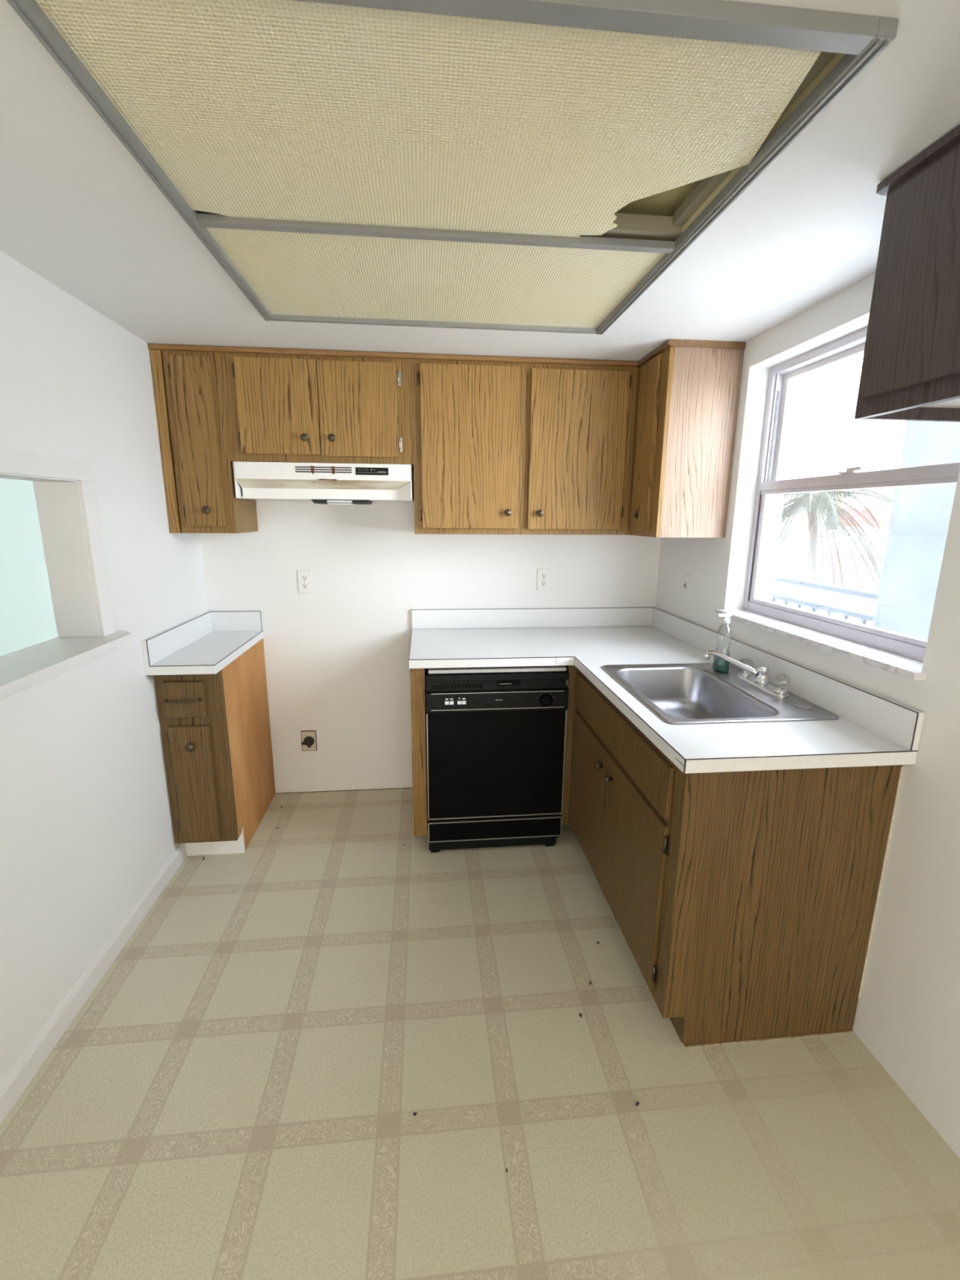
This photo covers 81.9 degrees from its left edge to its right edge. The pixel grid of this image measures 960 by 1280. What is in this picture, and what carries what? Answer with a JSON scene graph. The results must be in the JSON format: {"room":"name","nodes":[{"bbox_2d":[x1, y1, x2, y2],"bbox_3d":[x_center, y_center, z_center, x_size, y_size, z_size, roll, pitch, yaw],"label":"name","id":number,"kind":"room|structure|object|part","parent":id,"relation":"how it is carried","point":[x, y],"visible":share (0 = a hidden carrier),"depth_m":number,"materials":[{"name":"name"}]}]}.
{"room":"kitchen","nodes":[
{"label":"kitchen","id":0,"kind":"room"},
{"bbox_2d":[0,478,57,656],"bbox_3d":[-2.966,-0.178,2.590,2.952,2.160,1.140,-1,13,-6],"label":"wall","id":1,"kind":"structure","parent":0,"point":[27,616],"depth_m":3.06,"materials":[{"name":"paint"}]},
{"bbox_2d":[0,250,208,1084],"bbox_3d":[-1.167,0.381,0.149,0.128,2.160,5.400,-1,13,-6],"label":"wall","id":2,"kind":"structure","parent":0,"point":[86,824],"depth_m":1.77,"materials":[{"name":"white paint"}]},
{"bbox_2d":[0,448,115,636],"bbox_3d":[-1.273,-0.154,1.209,0.142,0.566,1.352,-1,13,-6],"label":"trim","id":3,"kind":"structure","parent":2,"relation":"attached to","point":[68,513],"depth_m":1.79,"materials":[{"name":"white paint"}]},
{"bbox_2d":[0,644,117,701],"bbox_3d":[-1.208,0.156,1.287,0.022,0.042,1.315,-1,13,-6],"label":"trim","id":4,"kind":"structure","parent":2,"relation":"attached to","point":[17,690],"depth_m":1.60,"materials":[{"name":"white paint"}]},
{"bbox_2d":[0,630,132,693],"bbox_3d":[-1.242,0.128,1.274,0.212,0.018,1.408,-1,13,-6],"label":"window sill","id":5,"kind":"structure","parent":2,"relation":"attached to","point":[20,667],"depth_m":1.61,"materials":[{"name":"white paint"}]},
{"bbox_2d":[0,843,186,1124],"bbox_3d":[-1.077,1.456,0.116,0.014,0.078,4.848,-1,13,-6],"label":"baseboard","id":6,"kind":"structure","parent":2,"relation":"attached to","point":[19,1077],"depth_m":1.71,"materials":[{"name":"white wood"}]},
{"bbox_2d":[141,611,212,666],"bbox_3d":[-1.329,-0.022,2.473,0.019,0.103,0.678,-1,13,-6],"label":"backsplash","id":7,"kind":"structure","parent":2,"relation":"attached to","point":[166,644],"depth_m":2.38,"materials":[{"name":"white laminate"}]},
{"bbox_2d":[200,470,661,793],"bbox_3d":[-0.176,-0.239,2.955,2.672,2.160,0.120,-1,13,-6],"label":"wall","id":8,"kind":"structure","parent":0,"point":[336,654],"depth_m":2.89,"materials":[{"name":"white paint"}]},
{"bbox_2d":[147,343,257,533],"bbox_3d":[-1.210,-0.858,2.455,0.276,0.746,0.370,-1,13,-6],"label":"upper cabinet","id":9,"kind":"object","parent":8,"relation":"attached to","point":[197,467],"visible":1,"depth_m":2.31,"materials":[{"name":"brown wood"}]},
{"bbox_3d":[-1.209,-1.215,2.392,0.275,0.022,0.338,-1,13,-6],"label":"crown trim","id":10,"kind":"part","parent":9,"relation":"part of","materials":[{"name":"brown wood"}]},
{"bbox_3d":[-1.176,-0.821,2.314,0.157,0.675,0.019,-1,13,-6],"label":"cabinet door","id":11,"kind":"part","parent":9,"relation":"part of","materials":[{"name":"brown wood"}]},
{"bbox_3d":[-1.174,-0.820,2.334,0.229,0.724,0.019,-1,13,-6],"label":"frame","id":12,"kind":"part","parent":9,"relation":"part of","materials":[{"name":"brown wood"}]},
{"bbox_3d":[-1.164,-0.552,2.352,0.032,0.032,0.028,-1,13,-6],"label":"knob","id":13,"kind":"part","parent":9,"relation":"part of","materials":[{"name":"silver metal"}]},
{"bbox_2d":[210,610,262,631],"bbox_3d":[-1.232,-0.096,2.806,0.242,0.103,0.019,-1,13,-6],"label":"backsplash","id":14,"kind":"structure","parent":8,"relation":"attached to","point":[228,620],"depth_m":2.80,"materials":[{"name":"white laminate"}]},
{"bbox_2d":[297,570,312,593],"bbox_3d":[-0.886,-0.294,2.803,0.070,0.114,0.008,-1,13,-6],"label":"wall outlet","id":15,"kind":"object","parent":8,"relation":"attached to","point":[304,577],"visible":1,"depth_m":2.80,"materials":[{"name":"white plastic"}]},
{"bbox_2d":[301,575,307,580],"bbox_3d":[-0.885,-0.313,2.796,0.033,0.027,0.002,-1,13,-6],"label":"receptacle","id":16,"kind":"object","parent":15,"relation":"attached to","point":[303,577],"depth_m":2.80,"materials":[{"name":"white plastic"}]},
{"bbox_2d":[302,583,308,588],"bbox_3d":[-0.886,-0.274,2.805,0.033,0.027,0.002,-1,13,-6],"label":"receptacle","id":17,"kind":"object","parent":15,"relation":"attached to","point":[304,585],"depth_m":2.80,"materials":[{"name":"white plastic"}]},
{"bbox_2d":[300,730,317,751],"bbox_3d":[-0.923,0.545,2.985,0.079,0.115,0.014,-1,13,-6],"label":"outlet","id":18,"kind":"object","parent":8,"relation":"attached to","point":[308,738],"visible":1,"depth_m":2.98,"materials":[{"name":"beige plastic"}]},
{"bbox_2d":[301,736,314,747],"bbox_3d":[-0.927,0.550,2.982,0.068,0.063,0.006,-1,13,-6],"label":"socket","id":19,"kind":"object","parent":18,"relation":"attached to","point":[306,741],"depth_m":2.98,"materials":[{"name":"black plastic"}]},
{"bbox_2d":[219,346,413,470],"bbox_3d":[-0.688,-1.013,2.474,0.770,0.446,0.370,-1,13,-6],"label":"upper cabinet","id":20,"kind":"object","parent":8,"relation":"attached to","point":[283,405],"visible":0.99,"depth_m":2.32,"materials":[{"name":"brown wood"}]},
{"bbox_3d":[-0.842,-0.974,2.314,0.326,0.375,0.019,-1,13,-6],"label":"cabinet door","id":21,"kind":"part","parent":20,"relation":"part of","materials":[{"name":"brown wood"}]},
{"bbox_3d":[-0.738,-0.853,2.328,0.032,0.032,0.028,-1,13,-6],"label":"knob","id":22,"kind":"part","parent":20,"relation":"part of","materials":[{"name":"silver metal"}]},
{"bbox_3d":[-0.688,-1.223,2.444,0.770,0.022,0.338,-1,13,-6],"label":"crown trim","id":23,"kind":"part","parent":20,"relation":"part of","materials":[{"name":"brown wood"}]},
{"bbox_3d":[-0.627,-0.854,2.339,0.032,0.032,0.028,-1,13,-6],"label":"knob","id":24,"kind":"part","parent":20,"relation":"part of","materials":[{"name":"silver metal"}]},
{"bbox_3d":[-0.515,-0.975,2.348,0.326,0.378,0.019,-1,13,-6],"label":"cabinet door","id":25,"kind":"part","parent":20,"relation":"part of","materials":[{"name":"brown wood"}]},
{"bbox_2d":[232,461,413,505],"bbox_3d":[-0.690,-0.713,2.556,0.750,0.171,0.339,-1,13,-6],"label":"range hood","id":26,"kind":"object","parent":8,"relation":"attached to","point":[323,483],"visible":1,"depth_m":2.42,"materials":[{"name":"white metal"}]},
{"bbox_3d":[-0.469,-0.733,2.405,0.140,0.031,0.003,-1,13,-6],"label":"control panel","id":27,"kind":"part","parent":26,"relation":"part of","materials":[{"name":"black plastic"}]},
{"bbox_2d":[275,787,412,794],"bbox_3d":[-0.742,0.837,3.072,0.758,0.002,0.007,-1,13,-6],"label":"trim","id":28,"kind":"structure","parent":8,"relation":"attached to","point":[397,788],"depth_m":3.07,"materials":[{"name":"brown wood"}]},
{"bbox_2d":[411,352,639,534],"bbox_3d":[0.190,-0.879,2.594,0.994,0.746,0.370,-1,13,-6],"label":"upper cabinet","id":29,"kind":"object","parent":8,"relation":"attached to","point":[502,445],"visible":1,"depth_m":2.44,"materials":[{"name":"brown wood"}]},
{"bbox_3d":[-0.041,-0.837,2.427,0.430,0.680,0.019,-1,13,-6],"label":"cabinet door","id":30,"kind":"part","parent":29,"relation":"part of","materials":[{"name":"brown wood"}]},
{"bbox_3d":[0.125,-0.571,2.480,0.032,0.032,0.028,-1,13,-6],"label":"knob","id":31,"kind":"part","parent":29,"relation":"part of","materials":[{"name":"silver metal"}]},
{"bbox_3d":[0.184,-1.236,2.530,0.981,0.022,0.338,-1,13,-6],"label":"crown trim","id":32,"kind":"part","parent":29,"relation":"part of","materials":[{"name":"brown wood"}]},
{"bbox_3d":[0.270,-0.572,2.495,0.032,0.032,0.028,-1,13,-6],"label":"knob","id":33,"kind":"part","parent":29,"relation":"part of","materials":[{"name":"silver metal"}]},
{"bbox_3d":[0.436,-0.841,2.475,0.435,0.678,0.019,-1,13,-6],"label":"cabinet door","id":34,"kind":"part","parent":29,"relation":"part of","materials":[{"name":"brown wood"}]},
{"bbox_2d":[411,607,653,629],"bbox_3d":[0.292,-0.118,2.957,1.303,0.103,0.019,-1,13,-6],"label":"backsplash","id":35,"kind":"structure","parent":8,"relation":"attached to","point":[581,616],"depth_m":2.95,"materials":[{"name":"white laminate"}]},
{"bbox_2d":[536,568,550,590],"bbox_3d":[0.336,-0.319,2.923,0.070,0.114,0.008,-1,13,-6],"label":"wall outlet","id":36,"kind":"object","parent":8,"relation":"attached to","point":[543,575],"visible":1,"depth_m":2.92,"materials":[{"name":"white plastic"}]},
{"bbox_2d":[540,573,546,578],"bbox_3d":[0.336,-0.338,2.916,0.033,0.027,0.002,-1,13,-6],"label":"receptacle","id":37,"kind":"object","parent":36,"relation":"attached to","point":[543,575],"depth_m":2.92,"materials":[{"name":"white plastic"}]},
{"bbox_2d":[540,581,546,586],"bbox_3d":[0.336,-0.299,2.925,0.033,0.027,0.002,-1,13,-6],"label":"receptacle","id":38,"kind":"object","parent":36,"relation":"attached to","point":[542,583],"depth_m":2.92,"materials":[{"name":"white plastic"}]},
{"bbox_2d":[0,786,959,1279],"bbox_3d":[-1.463,1.443,0.615,5.744,0.120,6.100,-1,13,-6],"label":"floor","id":39,"kind":"structure","parent":0,"point":[237,1095],"depth_m":1.43,"materials":[{"name":"tile"}]},
{"bbox_2d":[154,638,275,855],"bbox_3d":[-1.212,0.490,2.606,0.259,0.874,0.664,-1,13,-6],"label":"base cabinet","id":40,"kind":"object","parent":39,"relation":"on","point":[215,728],"visible":0.93,"depth_m":2.36,"materials":[{"name":"brown laminate"}]},
{"bbox_3d":[-1.199,0.246,2.225,0.151,0.019,0.028,-1,13,-6],"label":"drawer pull","id":41,"kind":"part","parent":40,"relation":"part of","materials":[{"name":"black metal"}]},
{"bbox_3d":[-1.199,0.241,2.247,0.159,0.150,0.019,-1,13,-6],"label":"drawer","id":42,"kind":"part","parent":40,"relation":"part of","materials":[{"name":"brown laminate"}]},
{"bbox_3d":[-1.188,0.440,2.269,0.038,0.038,0.028,-1,13,-6],"label":"knob","id":43,"kind":"part","parent":40,"relation":"part of","materials":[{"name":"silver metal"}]},
{"bbox_3d":[-1.198,0.608,2.330,0.159,0.521,0.019,-1,13,-6],"label":"cabinet door","id":44,"kind":"part","parent":40,"relation":"part of","materials":[{"name":"brown laminate"}]},
{"bbox_3d":[-1.185,0.499,2.326,0.257,0.770,0.019,-1,13,-6],"label":"frame","id":45,"kind":"part","parent":40,"relation":"part of","materials":[{"name":"brown laminate"}]},
{"bbox_2d":[141,610,263,675],"bbox_3d":[-1.208,-0.005,2.489,0.262,0.143,0.679,-1,13,-6],"label":"countertop","id":46,"kind":"structure","parent":40,"relation":"on","point":[205,643],"depth_m":2.44,"materials":[{"name":"white laminate"}]},
{"bbox_3d":[-1.091,0.481,2.650,0.005,0.875,0.598,-1,13,-6],"label":"panel","id":47,"kind":"part","parent":40,"relation":"part of","materials":[{"name":"brown wood"}]},
{"bbox_2d":[409,668,426,835],"bbox_3d":[-0.297,0.472,2.718,0.060,0.874,0.619,-1,13,-6],"label":"end panel","id":48,"kind":"object","parent":39,"relation":"on","point":[417,675],"visible":0.75,"depth_m":2.41,"materials":[{"name":"brown wood"}]},
{"bbox_2d":[426,665,569,853],"bbox_3d":[0.045,0.481,2.720,0.610,0.862,0.654,-1,13,-6],"label":"dishwasher","id":49,"kind":"object","parent":39,"relation":"on","point":[496,735],"visible":1,"depth_m":2.44,"materials":[{"name":"black plastic"}]},
{"bbox_3d":[0.060,0.930,2.551,0.588,0.058,0.036,-1,13,-6],"label":"rail","id":50,"kind":"part","parent":49,"relation":"part of","materials":[{"name":"black plastic"}]},
{"bbox_3d":[0.071,0.859,2.517,0.610,0.096,0.013,-1,13,-6],"label":"kick trim","id":51,"kind":"part","parent":49,"relation":"part of","materials":[{"name":"metal"}]},
{"bbox_3d":[0.070,0.858,2.524,0.602,0.088,0.020,-1,13,-6],"label":"kick panel","id":52,"kind":"part","parent":49,"relation":"part of","materials":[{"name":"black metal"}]},
{"bbox_3d":[0.073,0.551,2.454,0.610,0.502,0.023,-1,13,-6],"label":"door trim","id":53,"kind":"part","parent":49,"relation":"part of","materials":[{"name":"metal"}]},
{"bbox_3d":[0.073,0.547,2.454,0.602,0.496,0.020,-1,13,-6],"label":"door panel","id":54,"kind":"part","parent":49,"relation":"part of","materials":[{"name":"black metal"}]},
{"bbox_2d":[561,665,902,1046],"bbox_3d":[0.718,0.572,2.308,0.638,0.874,1.608,-1,13,-6],"label":"base cabinet","id":55,"kind":"object","parent":39,"relation":"on","point":[743,903],"visible":0.91,"depth_m":1.55,"materials":[{"name":"brown laminate"}]},
{"bbox_3d":[0.439,0.619,2.249,0.014,0.533,0.437,-1,13,-6],"label":"cabinet door","id":56,"kind":"part","parent":55,"relation":"part of","materials":[{"name":"brown laminate"}]},
{"bbox_3d":[0.437,0.463,2.037,0.028,0.029,0.029,-1,13,-6],"label":"knob","id":57,"kind":"part","parent":55,"relation":"part of","materials":[{"name":"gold metal"}]},
{"bbox_3d":[0.447,0.486,1.935,0.028,0.029,0.029,-1,13,-6],"label":"knob","id":58,"kind":"part","parent":55,"relation":"part of","materials":[{"name":"gold metal"}]},
{"bbox_3d":[0.460,0.586,1.994,0.060,0.770,1.020,-1,13,-6],"label":"frame","id":59,"kind":"part","parent":55,"relation":"part of","materials":[{"name":"brown laminate"}]},
{"bbox_3d":[0.466,0.315,1.936,0.014,0.150,0.917,-1,13,-6],"label":"false drawer","id":60,"kind":"part","parent":55,"relation":"part of","materials":[{"name":"brown laminate"}]},
{"bbox_3d":[0.485,0.720,1.802,0.014,0.533,0.472,-1,13,-6],"label":"cabinet door","id":61,"kind":"part","parent":55,"relation":"part of","materials":[{"name":"brown laminate"}]},
{"bbox_2d":[408,607,924,773],"bbox_3d":[0.383,0.080,2.160,1.323,0.142,1.672,-1,13,-6],"label":"countertop","id":62,"kind":"structure","parent":55,"relation":"on","point":[871,728],"depth_m":2.04,"materials":[{"name":"white laminate"}]},
{"bbox_2d":[600,662,839,724],"bbox_3d":[0.774,0.252,1.939,0.543,0.182,0.640,-1,13,-6],"label":"sink","id":63,"kind":"object","parent":62,"relation":"in","point":[695,693],"visible":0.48,"depth_m":2.07,"materials":[{"name":"silver metal"}]},
{"bbox_2d":[712,613,732,672],"bbox_3d":[0.933,0.009,2.120,0.062,0.222,0.062,11,16,38],"label":"squeeze bottle","id":64,"kind":"object","parent":63,"relation":"on","point":[719,664],"visible":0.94,"depth_m":2.11,"materials":[{"name":"clear plastic"}]},
{"bbox_2d":[703,650,790,698],"bbox_3d":[0.966,0.109,1.976,0.110,0.091,0.355,-5,14,-22],"label":"faucet","id":65,"kind":"object","parent":62,"relation":"on","point":[761,682],"visible":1,"depth_m":1.93,"materials":[{"name":"silver metal"}]},
{"bbox_3d":[0.916,0.081,2.019,0.022,0.056,0.216,-8,15,-32],"label":"spout","id":66,"kind":"part","parent":65,"relation":"part of","materials":[{"name":"silver metal"}]},
{"bbox_3d":[0.976,0.119,2.034,0.038,0.018,0.038,-1,13,-6],"label":"handle","id":67,"kind":"part","parent":65,"relation":"part of","materials":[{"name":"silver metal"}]},
{"bbox_3d":[0.976,0.092,2.028,0.045,0.041,0.045,4,13,16],"label":"acrylic knob","id":68,"kind":"part","parent":65,"relation":"part of","materials":[{"name":"clear plastic"}]},
{"bbox_3d":[0.986,0.157,1.937,0.052,0.014,0.258,-1,13,-6],"label":"plate","id":69,"kind":"part","parent":65,"relation":"part of","materials":[{"name":"silver metal"}]},
{"bbox_3d":[0.996,0.164,1.834,0.038,0.018,0.038,-1,13,-6],"label":"handle","id":70,"kind":"part","parent":65,"relation":"part of","materials":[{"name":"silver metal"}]},
{"bbox_3d":[0.996,0.137,1.828,0.045,0.041,0.045,-6,14,-28],"label":"acrylic knob","id":71,"kind":"part","parent":65,"relation":"part of","materials":[{"name":"clear plastic"}]},
{"bbox_2d":[685,1031,853,1048],"bbox_3d":[0.855,1.172,1.624,0.520,0.002,0.006,-1,13,-6],"label":"trim","id":72,"kind":"structure","parent":55,"relation":"attached to","point":[844,1032],"depth_m":1.62,"materials":[{"name":"brown wood"}]},
{"bbox_3d":[0.818,0.745,1.535,0.596,0.874,0.012,-1,13,-6],"label":"panel","id":73,"kind":"part","parent":55,"relation":"part of","materials":[{"name":"brown laminate"}]},
{"bbox_2d":[857,765,903,998],"bbox_3d":[1.116,0.693,1.545,0.006,0.736,0.004,-1,13,-6],"label":"trim","id":74,"kind":"structure","parent":55,"relation":"attached to","point":[902,766],"depth_m":1.54,"materials":[{"name":"brown wood"}]},
{"bbox_2d":[0,0,959,367],"bbox_3d":[-1.446,-0.802,0.113,5.744,0.160,6.100,-1,13,-6],"label":"ceiling","id":75,"kind":"structure","parent":0,"point":[77,210],"depth_m":1.31,"materials":[{"name":"white paint"}]},
{"bbox_2d":[6,0,898,334],"bbox_3d":[-0.080,-1.005,1.312,1.182,0.106,1.280,-1,13,-6],"label":"ceiling light","id":76,"kind":"object","parent":75,"relation":"attached to","point":[504,165],"visible":1,"depth_m":0.96,"materials":[{"name":"grey paint"}]},
{"bbox_3d":[-0.050,-0.906,1.018,1.127,0.004,0.592,-1,13,-6],"label":"diffuser panel","id":77,"kind":"part","parent":76,"relation":"part of","materials":[{"name":"plastic"}]},
{"bbox_3d":[-0.112,-1.042,1.626,1.127,0.004,0.609,-1,13,-6],"label":"diffuser panel","id":78,"kind":"part","parent":76,"relation":"part of","materials":[{"name":"plastic"}]},
{"bbox_2d":[655,272,959,1158],"bbox_3d":[1.329,0.344,0.397,0.200,2.160,5.400,-1,13,-6],"label":"wall","id":79,"kind":"structure","parent":0,"point":[908,1011],"depth_m":1.47,"materials":[{"name":"white paint"}]},
{"bbox_2d":[681,573,690,598],"bbox_3d":[0.987,-0.261,2.661,0.014,0.108,0.072,-1,13,-6],"label":"switch plate","id":80,"kind":"object","parent":79,"relation":"attached to","point":[686,578],"visible":1,"depth_m":2.65,"materials":[{"name":"white paint"}]},
{"bbox_2d":[628,338,746,537],"bbox_3d":[0.830,-0.858,2.523,0.334,0.746,0.646,-1,13,-6],"label":"upper cabinet","id":81,"kind":"object","parent":79,"relation":"attached to","point":[688,390],"visible":0.88,"depth_m":2.23,"materials":[{"name":"brown wood"}]},
{"bbox_3d":[0.685,-0.554,2.431,0.019,0.042,0.028,-1,13,-6],"label":"door pull","id":82,"kind":"part","parent":81,"relation":"part of","materials":[{"name":"black metal"}]},
{"bbox_3d":[0.705,-0.819,2.359,0.019,0.685,0.190,-1,13,-6],"label":"cabinet door","id":83,"kind":"part","parent":81,"relation":"part of","materials":[{"name":"brown wood"}]},
{"bbox_3d":[0.708,-0.846,2.518,0.019,0.724,0.636,-1,13,-6],"label":"frame","id":84,"kind":"part","parent":81,"relation":"part of","materials":[{"name":"brown wood"}]},
{"bbox_3d":[0.860,-1.175,2.280,0.312,0.022,0.307,-1,13,-6],"label":"crown trim","id":85,"kind":"part","parent":81,"relation":"part of","materials":[{"name":"brown wood"}]},
{"bbox_3d":[0.888,-0.780,2.227,0.280,0.724,0.006,-1,13,-6],"label":"panel","id":86,"kind":"part","parent":81,"relation":"part of","materials":[{"name":"brown wood"}]},
{"bbox_2d":[652,607,924,750],"bbox_3d":[1.032,0.052,2.221,0.019,0.103,1.671,-1,13,-6],"label":"backsplash","id":87,"kind":"structure","parent":79,"relation":"attached to","point":[893,722],"depth_m":1.75,"materials":[{"name":"white laminate"}]},
{"bbox_2d":[714,326,959,680],"bbox_3d":[1.163,-0.476,1.779,0.232,0.963,0.983,-1,13,-6],"label":"window","id":88,"kind":"structure","parent":79,"relation":"in","point":[827,477],"depth_m":1.88,"materials":[{"name":"metal"}]},
{"bbox_3d":[1.218,-0.708,1.731,0.026,0.430,0.890,-1,13,-6],"label":"sash","id":89,"kind":"part","parent":88,"relation":"part of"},
{"bbox_3d":[1.160,-0.016,1.882,0.232,0.020,0.983,-1,13,-6],"label":"sill","id":90,"kind":"part","parent":88,"relation":"part of","materials":[{"name":"white stone"}]},
{"bbox_3d":[1.218,-0.708,1.731,0.003,0.386,0.834,-1,13,-6],"label":"pane","id":91,"kind":"part","parent":88,"relation":"part of","materials":[{"name":"clear glass"}]},
{"bbox_3d":[1.177,-0.281,1.823,0.003,0.413,0.826,-1,13,-6],"label":"pane","id":92,"kind":"part","parent":88,"relation":"part of","materials":[{"name":"clear glass"}]},
{"bbox_3d":[1.175,-0.298,1.819,0.038,0.477,0.890,-1,13,-6],"label":"sash","id":93,"kind":"part","parent":88,"relation":"part of","materials":[{"name":"metal"}]},
{"bbox_2d":[853,124,959,422],"bbox_3d":[1.012,-0.605,0.725,0.333,0.454,0.952,-1,13,-6],"label":"upper cabinet","id":94,"kind":"object","parent":79,"relation":"attached to","point":[910,370],"visible":1,"depth_m":1.04,"materials":[{"name":"brown wood"}]},
{"bbox_3d":[1.016,-0.815,0.678,0.328,0.022,0.952,-1,13,-6],"label":"crown trim","id":95,"kind":"part","parent":94,"relation":"part of","materials":[{"name":"brown wood"}]},
{"bbox_3d":[1.022,-0.410,0.763,0.275,0.004,0.910,-1,13,-6],"label":"underside panel","id":96,"kind":"part","parent":94,"relation":"part of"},
{"bbox_2d":[878,421,959,639],"bbox_3d":[2.128,-0.495,2.253,0.370,3.000,0.710,-1,13,-6],"label":"column","id":97,"kind":"structure","parent":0,"point":[919,519],"depth_m":2.43,"materials":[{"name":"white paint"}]},
{"label":"outside","id":98,"kind":"structure","parent":0,"visible":0},
{"bbox_3d":[19.800,2.464,10.698,36.380,0.200,70.000,-1,13,-6],"label":"ground","id":99,"kind":"structure","parent":98,"visible":0},
{"bbox_2d":[880,487,894,567],"bbox_3d":[6.788,-0.671,11.796,4.880,5.267,4.872,-1,13,-6],"label":"palm tree","id":100,"kind":"object","parent":99,"relation":"on","point":[891,500],"visible":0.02,"depth_m":10.13,"materials":[{"name":"plant"}]},
{"bbox_2d":[880,466,897,572],"bbox_3d":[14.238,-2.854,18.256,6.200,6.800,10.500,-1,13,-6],"label":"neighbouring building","id":101,"kind":"structure","parent":99,"relation":"on","point":[888,514],"depth_m":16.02,"materials":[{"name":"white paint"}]},
{"bbox_3d":[11.707,-3.769,16.993,0.060,0.600,2.650,-1,13,-6],"label":"pink wall panel","id":102,"kind":"part","parent":101,"relation":"part of","materials":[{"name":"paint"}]}
]}

